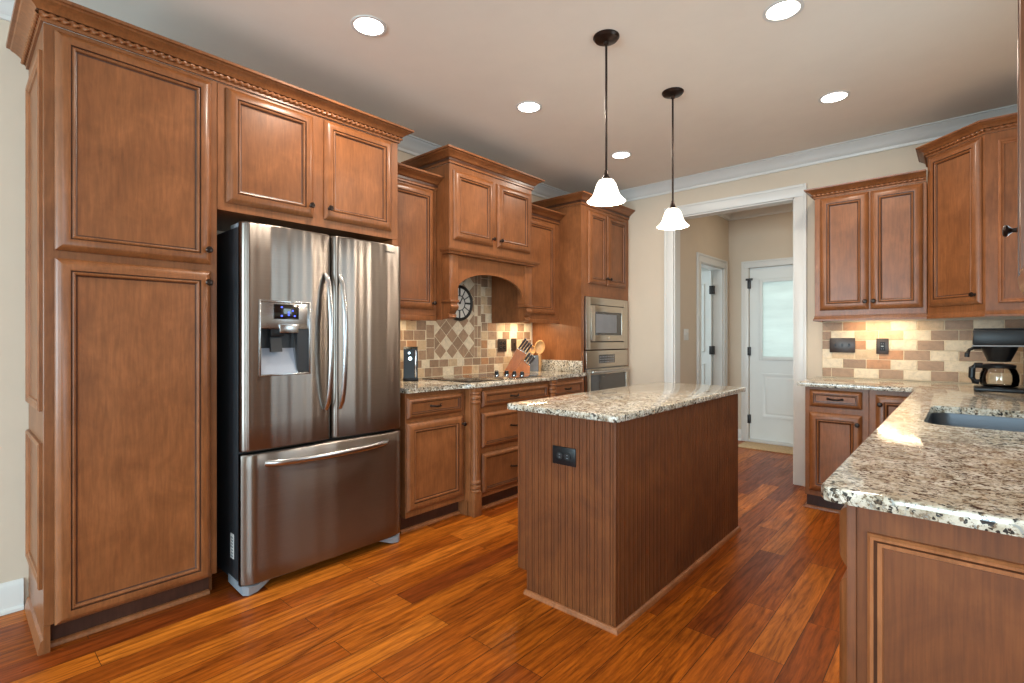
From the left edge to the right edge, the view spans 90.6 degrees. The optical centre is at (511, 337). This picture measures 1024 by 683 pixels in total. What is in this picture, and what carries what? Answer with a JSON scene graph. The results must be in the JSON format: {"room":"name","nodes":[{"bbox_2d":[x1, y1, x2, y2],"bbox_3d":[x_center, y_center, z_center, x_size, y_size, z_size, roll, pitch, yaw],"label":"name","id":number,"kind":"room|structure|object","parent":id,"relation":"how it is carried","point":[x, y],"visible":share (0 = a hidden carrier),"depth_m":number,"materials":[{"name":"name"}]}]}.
{"room":"kitchen","nodes":[
{"label":"kitchen","id":0,"kind":"room"},
{"bbox_2d":[0,19,553,606],"bbox_3d":[-2.171,-0.147,2.447,0.100,2.755,8.750,0,0,42],"label":"wall","id":1,"kind":"structure","parent":0,"point":[14,410],"depth_m":2.28,"materials":[{"name":"beige paint"}]},
{"bbox_2d":[0,578,23,615],"bbox_3d":[-3.629,1.161,0.723,0.028,0.135,4.235,0,0,42],"label":"baseboard","id":2,"kind":"structure","parent":1,"relation":"attached to","point":[11,592],"depth_m":2.27,"materials":[{"name":"white paint"}]},
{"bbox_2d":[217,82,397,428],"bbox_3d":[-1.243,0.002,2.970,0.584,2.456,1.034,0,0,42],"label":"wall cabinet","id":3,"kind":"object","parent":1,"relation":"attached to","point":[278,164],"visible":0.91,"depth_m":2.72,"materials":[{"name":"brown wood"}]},
{"bbox_2d":[398,162,443,320],"bbox_3d":[-0.802,-0.640,3.595,0.407,1.036,0.480,0,0,42],"label":"upper cabinet","id":4,"kind":"object","parent":1,"relation":"attached to","point":[416,204],"visible":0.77,"depth_m":3.54,"materials":[{"name":"brown wood"}]},
{"bbox_2d":[400,275,530,378],"bbox_3d":[-0.461,-0.125,4.276,0.008,0.880,1.950,0,0,42],"label":"tile backsplash","id":5,"kind":"structure","parent":1,"relation":"attached to","point":[446,347],"depth_m":4.37,"materials":[{"name":"tile"}]},
{"bbox_2d":[454,285,472,320],"bbox_3d":[-0.441,-0.292,4.268,0.023,0.302,0.302,0,0,42],"label":"wall clock","id":6,"kind":"object","parent":5,"relation":"attached to","point":[465,304],"visible":0.59,"depth_m":4.30,"materials":[{"name":"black metal"}]},
{"bbox_2d":[498,339,506,351],"bbox_3d":[-0.087,0.070,4.675,0.010,0.118,0.115,0,0,42],"label":"power outlet","id":7,"kind":"object","parent":5,"relation":"attached to","point":[502,343],"visible":1,"depth_m":4.67,"materials":[{"name":"black plastic"}]},
{"bbox_2d":[511,338,516,350],"bbox_3d":[0.023,0.065,4.792,0.018,0.118,0.072,0,0,42],"label":"light switch","id":8,"kind":"object","parent":5,"relation":"attached to","point":[513,340],"visible":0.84,"depth_m":4.79,"materials":[{"name":"black plastic"}]},
{"bbox_2d":[401,144,544,322],"bbox_3d":[-0.283,-0.732,4.070,0.547,1.204,1.075,0,0,42],"label":"range hood","id":9,"kind":"object","parent":1,"relation":"attached to","point":[484,221],"visible":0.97,"depth_m":3.84,"materials":[{"name":"brown wood"}]},
{"bbox_2d":[439,246,539,266],"bbox_3d":[-0.138,-0.620,3.940,0.102,0.048,1.019,0,0,42],"label":"mantel shelf","id":10,"kind":"object","parent":9,"relation":"attached to","point":[459,252],"depth_m":3.86,"materials":[{"name":"brown wood"}]},
{"bbox_2d":[0,0,1016,205],"bbox_3d":[-0.785,-1.472,1.207,3.620,0.105,8.750,0,0,42],"label":"trim","id":11,"kind":"structure","parent":1,"relation":"attached to","point":[928,132],"depth_m":4.01,"materials":[{"name":"white paint"}]},
{"bbox_2d":[524,204,565,323],"bbox_3d":[0.162,-0.645,4.672,0.407,1.026,0.569,0,0,42],"label":"upper cabinet","id":12,"kind":"object","parent":1,"relation":"attached to","point":[545,234],"visible":0.36,"depth_m":4.63,"materials":[{"name":"brown wood"}]},
{"bbox_2d":[0,440,846,682],"bbox_3d":[0.194,1.255,1.417,6.800,0.050,10.570,0,0,42],"label":"floor","id":13,"kind":"structure","parent":0,"point":[445,602],"depth_m":2.17,"materials":[{"name":"brown wood"}]},
{"bbox_2d":[24,22,216,655],"bbox_3d":[-1.799,0.002,2.349,0.584,2.456,0.628,0,0,42],"label":"pantry cabinet","id":14,"kind":"object","parent":13,"relation":"on","point":[121,145],"visible":1,"depth_m":2.15,"materials":[{"name":"brown wood"}]},
{"bbox_2d":[6,0,413,143],"bbox_3d":[-1.440,-1.267,2.734,0.605,0.082,1.797,0,0,42],"label":"crown molding","id":15,"kind":"structure","parent":14,"relation":"attached to","point":[28,17],"depth_m":2.26,"materials":[{"name":"brown wood"}]},
{"bbox_2d":[217,221,399,595],"bbox_3d":[-1.179,0.335,2.916,0.727,1.790,0.908,0,0,42],"label":"refrigerator","id":16,"kind":"object","parent":13,"relation":"on","point":[308,322],"visible":1,"depth_m":2.60,"materials":[{"name":"silver metal"}]},
{"bbox_2d":[398,389,466,533],"bbox_3d":[-0.703,0.788,3.516,0.660,0.883,0.495,0,0,42],"label":"base cabinet","id":17,"kind":"object","parent":13,"relation":"on","point":[432,423],"visible":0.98,"depth_m":3.29,"materials":[{"name":"brown wood"}]},
{"bbox_2d":[458,380,556,517],"bbox_3d":[-0.201,0.788,4.039,0.711,0.883,0.950,0,0,42],"label":"base cabinet","id":18,"kind":"object","parent":13,"relation":"on","point":[491,429],"visible":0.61,"depth_m":3.62,"materials":[{"name":"brown wood"}]},
{"bbox_2d":[400,359,585,393],"bbox_3d":[-0.193,0.279,4.050,0.707,0.134,1.971,0,0,42],"label":"countertop","id":19,"kind":"structure","parent":18,"relation":"on","point":[550,369],"depth_m":3.83,"materials":[{"name":"stone"}]},
{"bbox_2d":[403,347,417,380],"bbox_3d":[-0.741,0.191,3.704,0.110,0.250,0.138,0,0,-13],"label":"can opener","id":20,"kind":"object","parent":19,"relation":"on","point":[410,354],"visible":1,"depth_m":3.67,"materials":[{"name":"black plastic"}]},
{"bbox_2d":[422,370,540,382],"bbox_3d":[-0.222,0.296,4.014,0.525,0.040,0.815,0,0,42],"label":"cooktop","id":21,"kind":"object","parent":19,"relation":"in","point":[472,378],"visible":1,"depth_m":3.94,"materials":[{"name":"black glass"}]},
{"bbox_2d":[504,349,529,372],"bbox_3d":[0.042,0.208,4.571,0.235,0.215,0.104,0,0,0],"label":"knife block","id":22,"kind":"object","parent":19,"relation":"on","point":[516,363],"visible":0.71,"depth_m":4.53,"materials":[{"name":"brown wood"}]},
{"bbox_2d":[529,355,540,370],"bbox_3d":[0.224,0.238,4.815,0.100,0.155,0.090,0,0,22],"label":"utensil crock","id":23,"kind":"object","parent":19,"relation":"on","point":[535,365],"visible":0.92,"depth_m":4.77,"materials":[{"name":"grey ceramic"}]},
{"bbox_2d":[529,345,534,354],"bbox_3d":[0.196,0.190,4.840,0.061,0.232,0.028,0,0,17],"label":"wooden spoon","id":24,"kind":"object","parent":23,"relation":"in","point":[532,350],"visible":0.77,"depth_m":4.85,"materials":[{"name":"brown wood"}]},
{"bbox_2d":[534,340,544,354],"bbox_3d":[0.263,0.165,4.812,0.101,0.283,0.018,0,0,0],"label":"wooden spoon","id":25,"kind":"object","parent":23,"relation":"in","point":[539,347],"visible":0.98,"depth_m":4.82,"materials":[{"name":"brown wood"}]},
{"bbox_2d":[555,376,583,395],"bbox_3d":[0.272,0.788,4.605,0.660,0.883,0.521,0,0,42],"label":"base cabinet","id":26,"kind":"object","parent":13,"relation":"on","point":[573,385],"visible":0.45,"depth_m":4.43,"materials":[{"name":"brown wood"}]},
{"bbox_2d":[532,190,634,371],"bbox_3d":[0.711,-0.042,5.098,0.657,2.544,0.952,0,0,42],"label":"tall cabinet","id":27,"kind":"object","parent":13,"relation":"on","point":[593,242],"visible":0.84,"depth_m":4.78,"materials":[{"name":"brown wood"}]},
{"bbox_2d":[584,296,627,349],"bbox_3d":[0.788,-0.134,5.086,0.433,0.492,0.766,0,0,42],"label":"microwave","id":28,"kind":"object","parent":27,"relation":"in","point":[605,320],"visible":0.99,"depth_m":4.90,"materials":[{"name":"silver metal"}]},
{"bbox_2d":[584,349,629,391],"bbox_3d":[0.785,0.371,5.089,0.525,0.498,0.766,0,0,42],"label":"wall oven","id":29,"kind":"object","parent":27,"relation":"in","point":[604,369],"visible":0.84,"depth_m":4.90,"materials":[{"name":"silver metal"}]},
{"bbox_2d":[518,394,740,635],"bbox_3d":[0.733,0.788,2.863,0.585,0.883,1.549,0,0,42],"label":"kitchen island","id":30,"kind":"object","parent":13,"relation":"on","point":[645,501],"visible":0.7,"depth_m":2.35,"materials":[{"name":"brown wood"}]},
{"bbox_2d":[553,445,575,466],"bbox_3d":[0.234,0.535,2.288,0.128,0.082,0.010,0,0,42],"label":"power outlet","id":31,"kind":"object","parent":30,"relation":"attached to","point":[566,456],"visible":1,"depth_m":2.28,"materials":[{"name":"black plastic"}]},
{"bbox_2d":[557,452,570,460],"bbox_3d":[0.232,0.535,2.286,0.075,0.033,0.005,0,0,42],"label":"socket","id":32,"kind":"object","parent":31,"relation":"attached to","point":[561,456],"depth_m":2.29,"materials":[{"name":"grey plastic"}]},
{"bbox_2d":[507,382,745,422],"bbox_3d":[0.735,0.331,2.844,0.606,0.030,1.606,0,0,42],"label":"countertop","id":33,"kind":"structure","parent":30,"relation":"on","point":[620,404],"depth_m":2.55,"materials":[{"name":"stone"}]},
{"bbox_2d":[738,441,792,454],"bbox_3d":[2.977,1.224,5.536,0.910,0.011,0.360,0,0,42],"label":"door mat","id":34,"kind":"object","parent":13,"relation":"on","point":[750,445],"visible":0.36,"depth_m":5.62,"materials":[{"name":"beige fabric"}]},
{"bbox_2d":[803,386,868,512],"bbox_3d":[2.436,0.788,3.743,0.397,0.883,0.671,0,0,42],"label":"base cabinet","id":35,"kind":"object","parent":13,"relation":"on","point":[836,419],"visible":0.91,"depth_m":3.55,"materials":[{"name":"brown wood"}]},
{"bbox_2d":[869,390,911,435],"bbox_3d":[2.921,0.788,3.309,0.901,0.883,0.671,0,0,42],"label":"base cabinet","id":36,"kind":"object","parent":13,"relation":"on","point":[882,404],"visible":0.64,"depth_m":3.33,"materials":[{"name":"brown wood"}]},
{"bbox_2d":[839,505,1023,682],"bbox_3d":[1.853,0.788,1.936,0.660,0.883,2.782,0,0,42],"label":"base cabinet","id":37,"kind":"object","parent":13,"relation":"on","point":[921,600],"visible":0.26,"depth_m":1.01,"materials":[{"name":"brown wood"}]},
{"bbox_2d":[797,376,1023,537],"bbox_3d":[1.817,0.331,2.394,1.324,0.030,3.507,0,0,42],"label":"countertop","id":38,"kind":"structure","parent":37,"relation":"on","point":[911,466],"depth_m":1.27,"materials":[{"name":"stone"}]},
{"bbox_2d":[927,413,1023,431],"bbox_3d":[1.895,0.439,1.981,0.458,0.185,0.720,0,0,42],"label":"sink","id":39,"kind":"object","parent":38,"relation":"in","point":[948,419],"visible":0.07,"depth_m":2.27,"materials":[{"name":"metal"}]},
{"bbox_2d":[964,328,1023,393],"bbox_3d":[2.864,0.131,2.925,0.379,0.370,0.194,0,0,42],"label":"coffee maker","id":40,"kind":"object","parent":38,"relation":"on","point":[996,344],"visible":0.95,"depth_m":2.90,"materials":[{"name":"black plastic"}]},
{"bbox_2d":[968,363,1019,387],"bbox_3d":[2.833,0.216,2.964,0.172,0.135,0.200,0,0,-15],"label":"coffee carafe","id":41,"kind":"object","parent":40,"relation":"on","point":[985,367],"visible":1,"depth_m":2.95,"materials":[{"name":"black glass"}]},
{"bbox_2d":[68,0,1016,193],"bbox_3d":[0.194,-1.565,1.417,6.800,0.080,10.570,0,0,42],"label":"ceiling","id":42,"kind":"structure","parent":0,"point":[456,73],"depth_m":2.85,"materials":[{"name":"beige paint"}]},
{"bbox_2d":[351,15,386,36],"bbox_3d":[-0.700,-1.522,2.479,0.172,0.005,0.172,0,0,42],"label":"recessed light","id":43,"kind":"object","parent":42,"relation":"in","point":[365,25],"visible":1,"depth_m":2.48,"materials":[{"name":"white paint"}]},
{"bbox_2d":[516,101,541,112],"bbox_3d":[0.113,-1.522,3.349,0.172,0.005,0.172,0,0,42],"label":"recessed light","id":44,"kind":"object","parent":42,"relation":"in","point":[526,106],"visible":1,"depth_m":3.35,"materials":[{"name":"white paint"}]},
{"bbox_2d":[587,29,625,206],"bbox_3d":[0.478,-1.107,2.568,0.195,0.835,0.195,0,0,42],"label":"pendant lamp","id":45,"kind":"object","parent":42,"relation":"hanging from","point":[606,193],"visible":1,"depth_m":2.56,"materials":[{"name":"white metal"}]},
{"bbox_2d":[611,151,631,158],"bbox_3d":[0.910,-1.522,4.229,0.172,0.005,0.172,0,0,42],"label":"recessed light","id":46,"kind":"object","parent":42,"relation":"in","point":[622,154],"visible":1,"depth_m":4.23,"materials":[{"name":"white paint"}]},
{"bbox_2d":[656,87,688,229],"bbox_3d":[0.998,-1.107,3.146,0.195,0.835,0.195,0,0,42],"label":"pendant lamp","id":47,"kind":"object","parent":42,"relation":"hanging from","point":[672,219],"visible":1,"depth_m":3.13,"materials":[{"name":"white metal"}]},
{"bbox_2d":[762,0,803,21],"bbox_3d":[1.261,-1.522,2.358,0.172,0.005,0.172,0,0,42],"label":"recessed light","id":48,"kind":"object","parent":42,"relation":"in","point":[781,10],"visible":1,"depth_m":2.36,"materials":[{"name":"white paint"}]},
{"bbox_2d":[818,90,849,103],"bbox_3d":[2.041,-1.522,3.210,0.172,0.005,0.172,0,0,42],"label":"recessed light","id":49,"kind":"object","parent":42,"relation":"in","point":[836,96],"visible":1,"depth_m":3.21,"materials":[{"name":"white paint"}]},
{"bbox_2d":[680,215,728,385],"bbox_3d":[2.141,-0.147,5.694,0.110,2.755,1.600,0,0,42],"label":"wall","id":50,"kind":"structure","parent":0,"point":[709,235],"depth_m":5.35,"materials":[{"name":"beige paint"}]},
{"bbox_2d":[684,329,688,339],"bbox_3d":[1.799,-0.032,5.215,0.018,0.115,0.115,0,0,42],"label":"light switch","id":51,"kind":"object","parent":50,"relation":"attached to","point":[686,331],"visible":1,"depth_m":5.22,"materials":[{"name":"white paint"}]},
{"bbox_2d":[696,252,727,385],"bbox_3d":[2.237,0.157,5.782,0.135,2.144,0.884,0,0,42],"label":"trim","id":52,"kind":"structure","parent":50,"relation":"attached to","point":[720,276],"depth_m":6.01,"materials":[{"name":"white paint"}]},
{"bbox_2d":[738,429,740,440],"bbox_3d":[2.199,1.161,5.561,0.154,0.135,1.480,0,0,42],"label":"baseboard","id":53,"kind":"structure","parent":50,"relation":"attached to","point":[739,430],"depth_m":6.06,"materials":[{"name":"white paint"}]},
{"bbox_2d":[701,268,712,384],"bbox_3d":[1.376,-0.147,6.378,1.942,2.755,1.600,0,0,42],"label":"wall","id":54,"kind":"structure","parent":0,"point":[702,269],"depth_m":6.29,"materials":[{"name":"white paint"}]},
{"bbox_2d":[701,271,714,384],"bbox_3d":[2.149,0.210,6.293,0.730,2.020,0.052,0,0,45],"label":"door","id":55,"kind":"structure","parent":54,"relation":"in","point":[707,350],"depth_m":6.09,"materials":[{"name":"white paint"}]},
{"bbox_2d":[729,212,792,438],"bbox_3d":[3.178,-0.147,5.759,1.348,2.755,0.120,0,0,42],"label":"wall","id":56,"kind":"structure","parent":0,"point":[768,236],"depth_m":6.02,"materials":[{"name":"beige paint"}]},
{"bbox_2d":[717,203,792,220],"bbox_3d":[2.607,-1.472,5.196,1.248,0.105,1.480,0,0,42],"label":"trim","id":57,"kind":"structure","parent":56,"relation":"attached to","point":[783,208],"depth_m":5.90,"materials":[{"name":"white paint"}]},
{"bbox_2d":[741,257,792,440],"bbox_3d":[3.142,0.162,5.694,1.074,2.134,0.025,0,0,42],"label":"trim","id":58,"kind":"structure","parent":56,"relation":"attached to","point":[746,265],"depth_m":6.02,"materials":[{"name":"white paint"}]},
{"bbox_2d":[746,265,792,443],"bbox_3d":[3.146,0.187,5.724,0.940,2.016,0.086,0,0,42],"label":"door","id":59,"kind":"structure","parent":56,"relation":"in","point":[770,418],"depth_m":5.86,"materials":[{"name":"white paint"}]},
{"bbox_2d":[748,438,792,446],"bbox_3d":[3.174,1.214,5.729,0.914,0.031,0.130,0,0,42],"label":"trim","id":60,"kind":"structure","parent":56,"relation":"attached to","point":[750,439],"depth_m":5.83,"materials":[{"name":"white paint"}]},
{"bbox_2d":[603,128,1023,385],"bbox_3d":[2.173,-0.147,4.511,3.820,2.755,0.120,0,0,42],"label":"wall","id":61,"kind":"structure","parent":0,"point":[645,241],"depth_m":4.83,"materials":[{"name":"beige paint"}]},
{"bbox_2d":[664,183,806,486],"bbox_3d":[2.010,-0.023,4.640,1.241,2.504,0.145,0,0,42],"label":"trim","id":62,"kind":"structure","parent":61,"relation":"attached to","point":[798,197],"depth_m":4.30,"materials":[{"name":"white paint"}]},
{"bbox_2d":[804,169,927,321],"bbox_3d":[2.627,-0.629,3.774,0.728,1.004,0.370,0,0,42],"label":"upper cabinet","id":63,"kind":"object","parent":61,"relation":"attached to","point":[871,246],"visible":1,"depth_m":3.62,"materials":[{"name":"brown wood"}]},
{"bbox_2d":[822,319,1023,384],"bbox_3d":[2.998,0.095,3.685,1.287,0.440,0.008,0,0,42],"label":"tile backsplash","id":64,"kind":"structure","parent":61,"relation":"attached to","point":[926,350],"depth_m":3.72,"materials":[{"name":"tile"}]},
{"bbox_2d":[830,338,854,352],"bbox_3d":[2.612,0.060,4.009,0.172,0.115,0.018,0,0,42],"label":"light switch","id":65,"kind":"object","parent":64,"relation":"attached to","point":[843,345],"visible":1,"depth_m":4.01,"materials":[{"name":"black plastic"}]},
{"bbox_2d":[876,338,888,353],"bbox_3d":[2.807,0.065,3.840,0.076,0.118,0.009,0,0,42],"label":"power outlet","id":66,"kind":"object","parent":64,"relation":"attached to","point":[882,344],"visible":1,"depth_m":3.84,"materials":[{"name":"black plastic"}]},
{"bbox_2d":[880,342,884,350],"bbox_3d":[2.806,0.065,3.838,0.033,0.066,0.004,0,0,42],"label":"socket","id":67,"kind":"object","parent":66,"relation":"attached to","point":[882,344],"depth_m":3.84,"materials":[{"name":"black plastic"}]},
{"bbox_2d":[915,112,1023,318],"bbox_3d":[3.011,-0.710,3.240,0.675,1.166,0.653,0,0,42],"label":"upper cabinet","id":68,"kind":"object","parent":61,"relation":"attached to","point":[972,184],"visible":0.98,"depth_m":3.09,"materials":[{"name":"brown wood"}]},
{"bbox_3d":[3.005,-0.147,1.168,2.080,2.755,3.750,0,0,42],"label":"wall","id":69,"kind":"structure","parent":0,"visible":0},
{"bbox_2d":[1002,0,1023,293],"bbox_3d":[1.202,-0.710,0.997,0.377,1.210,0.730,0,0,42],"label":"upper cabinet","id":70,"kind":"object","parent":69,"relation":"attached to","point":[1006,230],"visible":1,"depth_m":1.24,"materials":[{"name":"brown wood"}]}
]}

